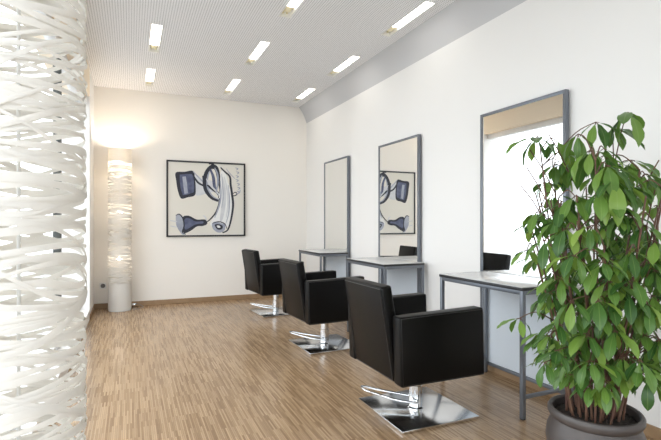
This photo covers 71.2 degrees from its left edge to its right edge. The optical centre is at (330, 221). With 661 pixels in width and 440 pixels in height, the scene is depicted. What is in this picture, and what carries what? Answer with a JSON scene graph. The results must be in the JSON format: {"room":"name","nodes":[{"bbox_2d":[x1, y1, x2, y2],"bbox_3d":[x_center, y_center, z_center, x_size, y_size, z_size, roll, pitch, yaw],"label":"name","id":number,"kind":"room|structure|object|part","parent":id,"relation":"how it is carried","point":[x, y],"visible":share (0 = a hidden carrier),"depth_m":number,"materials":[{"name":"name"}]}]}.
{"room":"salon","nodes":[
{"label":"salon","id":0,"kind":"room"},
{"bbox_2d":[0,73,93,439],"bbox_3d":[-1.428,-0.425,1.812,0.300,3.150,9.260,0,0,-23],"label":"wall","id":1,"kind":"structure","parent":0,"point":[88,203],"depth_m":5.44,"materials":[{"name":"white paint"}]},
{"bbox_2d":[0,10,63,432],"bbox_3d":[-1.738,-0.225,2.603,0.080,2.510,2.960,0,0,-23],"label":"window","id":2,"kind":"structure","parent":1,"relation":"in","point":[55,234],"depth_m":3.90,"materials":[{"name":"white"}]},
{"bbox_3d":[-2.324,-0.185,3.930,0.060,2.430,0.060,0,0,-23],"label":"post","id":3,"kind":"part","parent":2,"relation":"part of","materials":[{"name":"grey"}]},
{"bbox_2d":[13,6,89,96],"bbox_3d":[-1.283,-1.740,1.477,0.300,0.520,8.530,0,0,-23],"label":"trim","id":4,"kind":"structure","parent":1,"relation":"attached to","point":[86,75],"depth_m":4.43,"materials":[{"name":"beige paint"}]},
{"bbox_2d":[62,55,80,329],"bbox_3d":[-2.639,-0.225,4.682,0.080,2.510,1.570,0,0,-23],"label":"window","id":5,"kind":"structure","parent":1,"relation":"in","point":[70,87],"depth_m":4.81,"materials":[{"name":"white glass"}]},
{"bbox_2d":[90,304,94,318],"bbox_3d":[-2.977,1.117,5.781,0.014,0.065,0.716,0,0,-23],"label":"baseboard","id":6,"kind":"structure","parent":1,"relation":"attached to","point":[93,308],"depth_m":5.68,"materials":[{"name":"brown wood"}]},
{"bbox_2d":[94,86,306,303],"bbox_3d":[-1.923,-0.425,6.725,3.300,3.150,0.150,0,0,-23],"label":"wall","id":7,"kind":"structure","parent":0,"point":[270,140],"depth_m":6.62,"materials":[{"name":"white paint"}]},
{"bbox_2d":[100,283,105,288],"bbox_3d":[-3.033,0.850,6.155,0.080,0.080,0.012,0,0,-23],"label":"wall socket","id":8,"kind":"object","parent":7,"relation":"attached to","point":[102,285],"visible":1,"depth_m":6.15,"materials":[{"name":"white plastic"}]},
{"bbox_2d":[95,294,281,308],"bbox_3d":[-1.758,1.117,6.707,2.987,0.065,0.014,0,0,-23],"label":"baseboard","id":9,"kind":"structure","parent":7,"relation":"attached to","point":[245,296],"depth_m":6.60,"materials":[{"name":"brown wood"}]},
{"bbox_2d":[166,160,244,236],"bbox_3d":[-1.786,-0.330,6.683,1.111,1.080,0.035,0,0,-23],"label":"framed picture","id":10,"kind":"object","parent":7,"relation":"attached to","point":[204,199],"visible":1,"depth_m":6.67,"materials":[{"name":"black"}]},
{"bbox_2d":[73,0,455,106],"bbox_3d":[-0.082,-1.815,2.313,3.170,0.030,9.710,0,0,-23],"label":"ceiling","id":11,"kind":"structure","parent":0,"point":[205,45],"depth_m":4.63,"materials":[{"name":"white paint"}]},
{"bbox_2d":[144,68,155,86],"bbox_3d":[-2.255,-1.845,5.769,0.108,0.097,0.748,0,0,-23],"label":"recessed light","id":12,"kind":"object","parent":11,"relation":"in","point":[150,73],"visible":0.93,"depth_m":5.75,"materials":[{"name":"white plastic"}]},
{"bbox_2d":[146,69,154,81],"bbox_3d":[-2.220,-1.818,5.689,0.086,0.024,0.552,0,0,-23],"label":"diffuser","id":13,"kind":"object","parent":12,"relation":"attached to","point":[150,73],"depth_m":5.70,"materials":[{"name":"white plastic"}]},
{"bbox_2d":[148,23,163,52],"bbox_3d":[-1.726,-1.845,4.549,0.108,0.097,0.748,0,0,-23],"label":"recessed light","id":14,"kind":"object","parent":11,"relation":"in","point":[156,30],"visible":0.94,"depth_m":4.52,"materials":[{"name":"white plastic"}]},
{"bbox_2d":[150,24,161,44],"bbox_3d":[-1.691,-1.818,4.469,0.086,0.024,0.552,0,0,-23],"label":"diffuser","id":15,"kind":"object","parent":14,"relation":"attached to","point":[155,29],"depth_m":4.45,"materials":[{"name":"white plastic"}]},
{"bbox_2d":[223,79,240,94],"bbox_3d":[-1.324,-1.845,6.173,0.108,0.097,0.748,0,0,-23],"label":"recessed light","id":16,"kind":"object","parent":11,"relation":"in","point":[234,82],"visible":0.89,"depth_m":6.16,"materials":[{"name":"white plastic"}]},
{"bbox_2d":[226,79,239,90],"bbox_3d":[-1.289,-1.818,6.093,0.086,0.024,0.552,0,0,-23],"label":"diffuser","id":17,"kind":"object","parent":16,"relation":"attached to","point":[234,82],"depth_m":6.09,"materials":[{"name":"white plastic"}]},
{"bbox_2d":[244,41,270,65],"bbox_3d":[-0.795,-1.845,4.952,0.108,0.097,0.748,0,0,-23],"label":"recessed light","id":18,"kind":"object","parent":11,"relation":"in","point":[261,47],"visible":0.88,"depth_m":4.93,"materials":[{"name":"white plastic"}]},
{"bbox_2d":[249,42,267,58],"bbox_3d":[-0.760,-1.818,4.872,0.086,0.024,0.552,0,0,-23],"label":"diffuser","id":19,"kind":"object","parent":18,"relation":"attached to","point":[261,47],"depth_m":4.86,"materials":[{"name":"white plastic"}]},
{"bbox_2d":[279,0,303,17],"bbox_3d":[-0.258,-1.845,3.714,0.108,0.097,0.748,0,0,-23],"label":"recessed light","id":20,"kind":"object","parent":11,"relation":"in","point":[292,6],"visible":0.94,"depth_m":3.92,"materials":[{"name":"white plastic"}]},
{"bbox_2d":[282,6,293,13],"bbox_3d":[-0.368,-1.831,3.967,0.060,0.038,0.165,0,0,-23],"label":"socket","id":21,"kind":"object","parent":20,"relation":"attached to","point":[287,9],"depth_m":3.96,"materials":[{"name":"beige"}]},
{"bbox_2d":[287,0,300,7],"bbox_3d":[-0.223,-1.818,3.634,0.086,0.024,0.552,0,0,-23],"label":"diffuser","id":22,"kind":"object","parent":20,"relation":"attached to","point":[292,3],"depth_m":3.82,"materials":[{"name":"white plastic"}]},
{"bbox_2d":[291,88,315,101],"bbox_3d":[-0.392,-1.845,6.576,0.108,0.097,0.748,0,0,-23],"label":"recessed light","id":23,"kind":"object","parent":11,"relation":"in","point":[308,91],"visible":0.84,"depth_m":6.56,"materials":[{"name":"white plastic"}]},
{"bbox_2d":[297,89,313,97],"bbox_3d":[-0.358,-1.818,6.496,0.086,0.024,0.552,0,0,-23],"label":"diffuser","id":24,"kind":"object","parent":23,"relation":"attached to","point":[308,91],"depth_m":6.49,"materials":[{"name":"white plastic"}]},
{"bbox_2d":[326,55,360,76],"bbox_3d":[0.137,-1.845,5.356,0.108,0.097,0.748,0,0,-23],"label":"recessed light","id":25,"kind":"object","parent":11,"relation":"in","point":[352,59],"visible":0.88,"depth_m":5.33,"materials":[{"name":"white plastic"}]},
{"bbox_2d":[333,56,357,70],"bbox_3d":[0.171,-1.818,5.276,0.086,0.024,0.552,0,0,-23],"label":"diffuser","id":26,"kind":"object","parent":25,"relation":"attached to","point":[352,59],"depth_m":5.26,"materials":[{"name":"white plastic"}]},
{"bbox_2d":[380,1,435,36],"bbox_3d":[0.673,-1.845,4.117,0.108,0.097,0.748,0,0,-23],"label":"recessed light","id":27,"kind":"object","parent":11,"relation":"in","point":[425,5],"visible":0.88,"depth_m":4.08,"materials":[{"name":"white plastic"}]},
{"bbox_2d":[387,27,396,32],"bbox_3d":[0.564,-1.831,4.371,0.060,0.038,0.165,0,0,-23],"label":"socket","id":28,"kind":"object","parent":27,"relation":"attached to","point":[392,29],"depth_m":4.37,"materials":[{"name":"beige"}]},
{"bbox_2d":[392,2,432,27],"bbox_3d":[0.708,-1.818,4.037,0.086,0.024,0.552,0,0,-23],"label":"diffuser","id":29,"kind":"object","parent":27,"relation":"attached to","point":[424,6],"depth_m":4.02,"materials":[{"name":"white plastic"}]},
{"bbox_2d":[49,296,655,439],"bbox_3d":[0.047,1.210,2.369,3.450,0.120,9.710,0,0,-23],"label":"floor","id":30,"kind":"structure","parent":0,"point":[208,370],"depth_m":3.27,"materials":[{"name":"brown wood"}]},
{"bbox_2d":[0,0,87,439],"bbox_3d":[-0.740,0.100,1.096,0.290,2.100,0.290,0,0,-11],"label":"floor lamp","id":31,"kind":"object","parent":30,"relation":"on","point":[20,100],"visible":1,"depth_m":1.04,"materials":[{"name":"white plastic"}]},
{"bbox_2d":[108,148,131,311],"bbox_3d":[-2.751,0.100,6.034,0.290,2.100,0.290,0,0,-11],"label":"floor lamp","id":32,"kind":"object","parent":30,"relation":"on","point":[119,291],"visible":1,"depth_m":5.93,"materials":[{"name":"white plastic"}]},
{"bbox_2d":[242,249,303,317],"bbox_3d":[-0.750,0.746,5.859,0.640,0.803,0.641,0,0,-29],"label":"chair","id":33,"kind":"object","parent":30,"relation":"on","point":[262,277],"visible":0.81,"depth_m":5.59,"materials":[{"name":"black leather"}]},
{"bbox_3d":[-0.957,0.610,5.745,0.156,0.531,0.466,0,0,-29],"label":"backrest","id":34,"kind":"part","parent":33,"relation":"part of","materials":[{"name":"black leather"}]},
{"bbox_3d":[-0.855,0.684,6.119,0.573,0.388,0.084,0,0,-29],"label":"armrest","id":35,"kind":"part","parent":33,"relation":"part of","materials":[{"name":"black leather"}]},
{"bbox_3d":[-0.696,1.141,5.883,0.524,0.015,0.526,0,0,-29],"label":"plate","id":36,"kind":"part","parent":33,"relation":"part of","materials":[{"name":"silver metal"}]},
{"bbox_3d":[-0.699,1.000,5.888,0.104,0.271,0.104,0,0,-29],"label":"hydraulic post","id":37,"kind":"part","parent":33,"relation":"part of","materials":[{"name":"silver metal"}]},
{"bbox_3d":[-0.586,0.684,5.632,0.573,0.388,0.084,0,0,-29],"label":"armrest","id":38,"kind":"part","parent":33,"relation":"part of","materials":[{"name":"black leather"}]},
{"bbox_2d":[278,258,363,354],"bbox_3d":[-0.108,0.746,4.309,0.640,0.803,0.641,0,0,-26],"label":"chair","id":39,"kind":"object","parent":30,"relation":"on","point":[317,297],"visible":0.93,"depth_m":4.07,"materials":[{"name":"black leather"}]},
{"bbox_3d":[-0.321,0.610,4.203,0.156,0.531,0.466,0,0,-26],"label":"backrest","id":40,"kind":"part","parent":39,"relation":"part of","materials":[{"name":"black leather"}]},
{"bbox_3d":[-0.203,0.684,4.573,0.573,0.388,0.084,0,0,-26],"label":"armrest","id":41,"kind":"part","parent":39,"relation":"part of","materials":[{"name":"black leather"}]},
{"bbox_3d":[-0.054,1.141,4.330,0.524,0.015,0.526,0,0,-26],"label":"plate","id":42,"kind":"part","parent":39,"relation":"part of","materials":[{"name":"silver metal"}]},
{"bbox_3d":[-0.056,1.000,4.335,0.104,0.271,0.104,0,0,-26],"label":"hydraulic post","id":43,"kind":"part","parent":39,"relation":"part of","materials":[{"name":"silver metal"}]},
{"bbox_3d":[0.045,0.684,4.075,0.573,0.388,0.084,0,0,-26],"label":"armrest","id":44,"kind":"part","parent":39,"relation":"part of","materials":[{"name":"black leather"}]},
{"bbox_2d":[299,249,347,276],"bbox_3d":[-0.108,0.764,6.078,0.383,0.772,0.782,0,0,-23],"label":"table","id":45,"kind":"object","parent":30,"relation":"on","point":[321,253],"visible":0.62,"depth_m":5.81,"materials":[{"name":"grey paint"}]},
{"bbox_3d":[-0.118,0.772,5.662,0.022,0.744,0.025,0,0,-23],"label":"leg","id":46,"kind":"part","parent":45,"relation":"part of","materials":[{"name":"grey paint"}]},
{"bbox_3d":[-0.105,0.412,6.079,0.378,0.025,0.780,0,0,-23],"label":"apron frame","id":47,"kind":"part","parent":45,"relation":"part of","materials":[{"name":"grey paint"}]},
{"bbox_2d":[324,156,349,277],"bbox_3d":[0.076,0.156,6.188,0.032,1.988,0.775,0,0,-23],"label":"mirror","id":48,"kind":"object","parent":30,"relation":"on","point":[337,171],"visible":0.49,"depth_m":6.12,"materials":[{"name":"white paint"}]},
{"bbox_3d":[0.069,0.737,6.185,0.006,0.664,0.731,0,0,-23],"label":"panel","id":49,"kind":"part","parent":48,"relation":"part of","materials":[{"name":"white paint"}]},
{"bbox_2d":[346,257,423,331],"bbox_3d":[0.520,0.764,4.568,0.433,0.772,0.782,0,0,-23],"label":"table","id":50,"kind":"object","parent":30,"relation":"on","point":[383,263],"visible":0.62,"depth_m":4.31,"materials":[{"name":"grey paint"}]},
{"bbox_3d":[0.188,0.772,4.836,0.025,0.744,0.025,0,0,-23],"label":"leg","id":51,"kind":"part","parent":50,"relation":"part of","materials":[{"name":"grey paint"}]},
{"bbox_3d":[0.557,0.772,4.996,0.025,0.744,0.025,0,0,-23],"label":"leg","id":52,"kind":"part","parent":50,"relation":"part of","materials":[{"name":"grey paint"}]},
{"bbox_3d":[0.488,0.772,4.143,0.025,0.744,0.025,0,0,-23],"label":"leg","id":53,"kind":"part","parent":50,"relation":"part of","materials":[{"name":"grey paint"}]},
{"bbox_3d":[0.523,0.412,4.570,0.427,0.025,0.780,0,0,-23],"label":"apron frame","id":54,"kind":"part","parent":50,"relation":"part of","materials":[{"name":"grey paint"}]},
{"bbox_3d":[0.857,0.772,4.303,0.025,0.744,0.025,0,0,-23],"label":"leg","id":55,"kind":"part","parent":50,"relation":"part of","materials":[{"name":"grey paint"}]},
{"bbox_2d":[378,134,420,294],"bbox_3d":[0.696,0.156,4.756,0.032,1.988,0.775,0,0,-23],"label":"mirror","id":56,"kind":"object","parent":30,"relation":"on","point":[399,161],"visible":0.59,"depth_m":4.70,"materials":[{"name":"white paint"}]},
{"bbox_3d":[0.690,0.737,4.754,0.006,0.664,0.731,0,0,-23],"label":"panel","id":57,"kind":"part","parent":56,"relation":"part of","materials":[{"name":"white paint"}]},
{"bbox_2d":[345,277,483,434],"bbox_3d":[0.470,0.746,2.819,0.640,0.803,0.641,0,0,-23],"label":"chair","id":58,"kind":"object","parent":30,"relation":"on","point":[395,336],"visible":1,"depth_m":2.60,"materials":[{"name":"black leather"}]},
{"bbox_3d":[0.252,0.610,2.725,0.156,0.531,0.466,0,0,-23],"label":"backrest","id":59,"kind":"part","parent":58,"relation":"part of","materials":[{"name":"black leather"}]},
{"bbox_3d":[0.390,0.684,3.087,0.573,0.388,0.084,0,0,-23],"label":"armrest","id":60,"kind":"part","parent":58,"relation":"part of","materials":[{"name":"black leather"}]},
{"bbox_3d":[0.523,1.000,2.842,0.104,0.271,0.104,0,0,-23],"label":"hydraulic post","id":61,"kind":"part","parent":58,"relation":"part of","materials":[{"name":"silver metal"}]},
{"bbox_3d":[0.525,1.141,2.838,0.524,0.015,0.526,0,0,-23],"label":"plate","id":62,"kind":"part","parent":58,"relation":"part of","materials":[{"name":"silver metal"}]},
{"bbox_3d":[0.611,0.684,2.577,0.573,0.388,0.084,0,0,-23],"label":"armrest","id":63,"kind":"part","parent":58,"relation":"part of","materials":[{"name":"black leather"}]},
{"bbox_2d":[439,271,574,419],"bbox_3d":[1.150,0.764,3.114,0.433,0.772,0.782,0,0,-23],"label":"table","id":64,"kind":"object","parent":30,"relation":"on","point":[514,284],"visible":0.62,"depth_m":2.95,"materials":[{"name":"grey metal"}]},
{"bbox_3d":[0.818,0.772,3.382,0.025,0.744,0.025,0,0,-23],"label":"leg","id":65,"kind":"part","parent":64,"relation":"part of","materials":[{"name":"grey paint"}]},
{"bbox_3d":[1.187,0.772,3.542,0.025,0.744,0.025,0,0,-23],"label":"leg","id":66,"kind":"part","parent":64,"relation":"part of","materials":[{"name":"grey paint"}]},
{"bbox_3d":[1.153,0.412,3.115,0.427,0.025,0.780,0,0,-23],"label":"apron frame","id":67,"kind":"part","parent":64,"relation":"part of","materials":[{"name":"grey paint"}]},
{"bbox_3d":[1.119,0.772,2.689,0.025,0.744,0.025,0,0,-23],"label":"leg","id":68,"kind":"part","parent":64,"relation":"part of","materials":[{"name":"grey paint"}]},
{"bbox_3d":[1.303,1.020,2.769,0.377,0.019,0.019,0,0,-23],"label":"rail","id":69,"kind":"part","parent":64,"relation":"part of","materials":[{"name":"grey metal"}]},
{"bbox_2d":[480,89,568,393],"bbox_3d":[1.340,0.156,3.270,0.032,1.988,0.775,0,0,-23],"label":"mirror","id":70,"kind":"object","parent":30,"relation":"on","point":[504,205],"visible":0.51,"depth_m":3.32,"materials":[{"name":"grey paint"}]},
{"bbox_3d":[1.334,0.737,3.267,0.006,0.664,0.731,0,0,-23],"label":"panel","id":71,"kind":"part","parent":70,"relation":"part of","materials":[{"name":"white paint"}]},
{"bbox_2d":[497,112,660,439],"bbox_3d":[1.153,0.330,1.978,0.724,1.640,0.821,0,0,29],"label":"plant","id":72,"kind":"object","parent":30,"relation":"on","point":[586,412],"visible":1,"depth_m":1.86,"materials":[{"name":"green plant"}]},
{"bbox_3d":[1.163,0.985,2.034,0.393,0.330,0.393,0,0,-23],"label":"pot","id":73,"kind":"part","parent":72,"relation":"part of","materials":[{"name":"ceramic"}]},
{"bbox_2d":[307,0,660,427],"bbox_3d":[1.501,-0.425,3.163,0.150,3.150,9.410,0,0,-23],"label":"wall","id":74,"kind":"structure","parent":0,"point":[607,53],"depth_m":3.78,"materials":[{"name":"white paint"}]},
{"bbox_2d":[299,0,525,122],"bbox_3d":[1.462,-1.695,2.901,0.130,0.270,9.560,0,0,-23],"label":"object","id":75,"kind":"structure","parent":74,"relation":"attached to","point":[461,17],"depth_m":4.46,"materials":[{"name":"grey paint"}]},
{"bbox_2d":[488,365,660,439],"bbox_3d":[1.459,1.117,3.055,0.014,0.065,9.246,0,0,-23],"label":"baseboard","id":76,"kind":"structure","parent":74,"relation":"attached to","point":[654,432],"depth_m":3.13,"materials":[{"name":"brown wood"}]},
{"label":"outside","id":77,"kind":"structure","parent":0,"visible":0},
{"bbox_2d":[0,267,52,374],"bbox_3d":[-0.795,1.363,1.835,32.000,0.175,36.000,0,0,-23],"label":"ground","id":78,"kind":"structure","parent":77,"point":[3,316],"depth_m":6.40,"materials":[{"name":"grey"}]}
]}

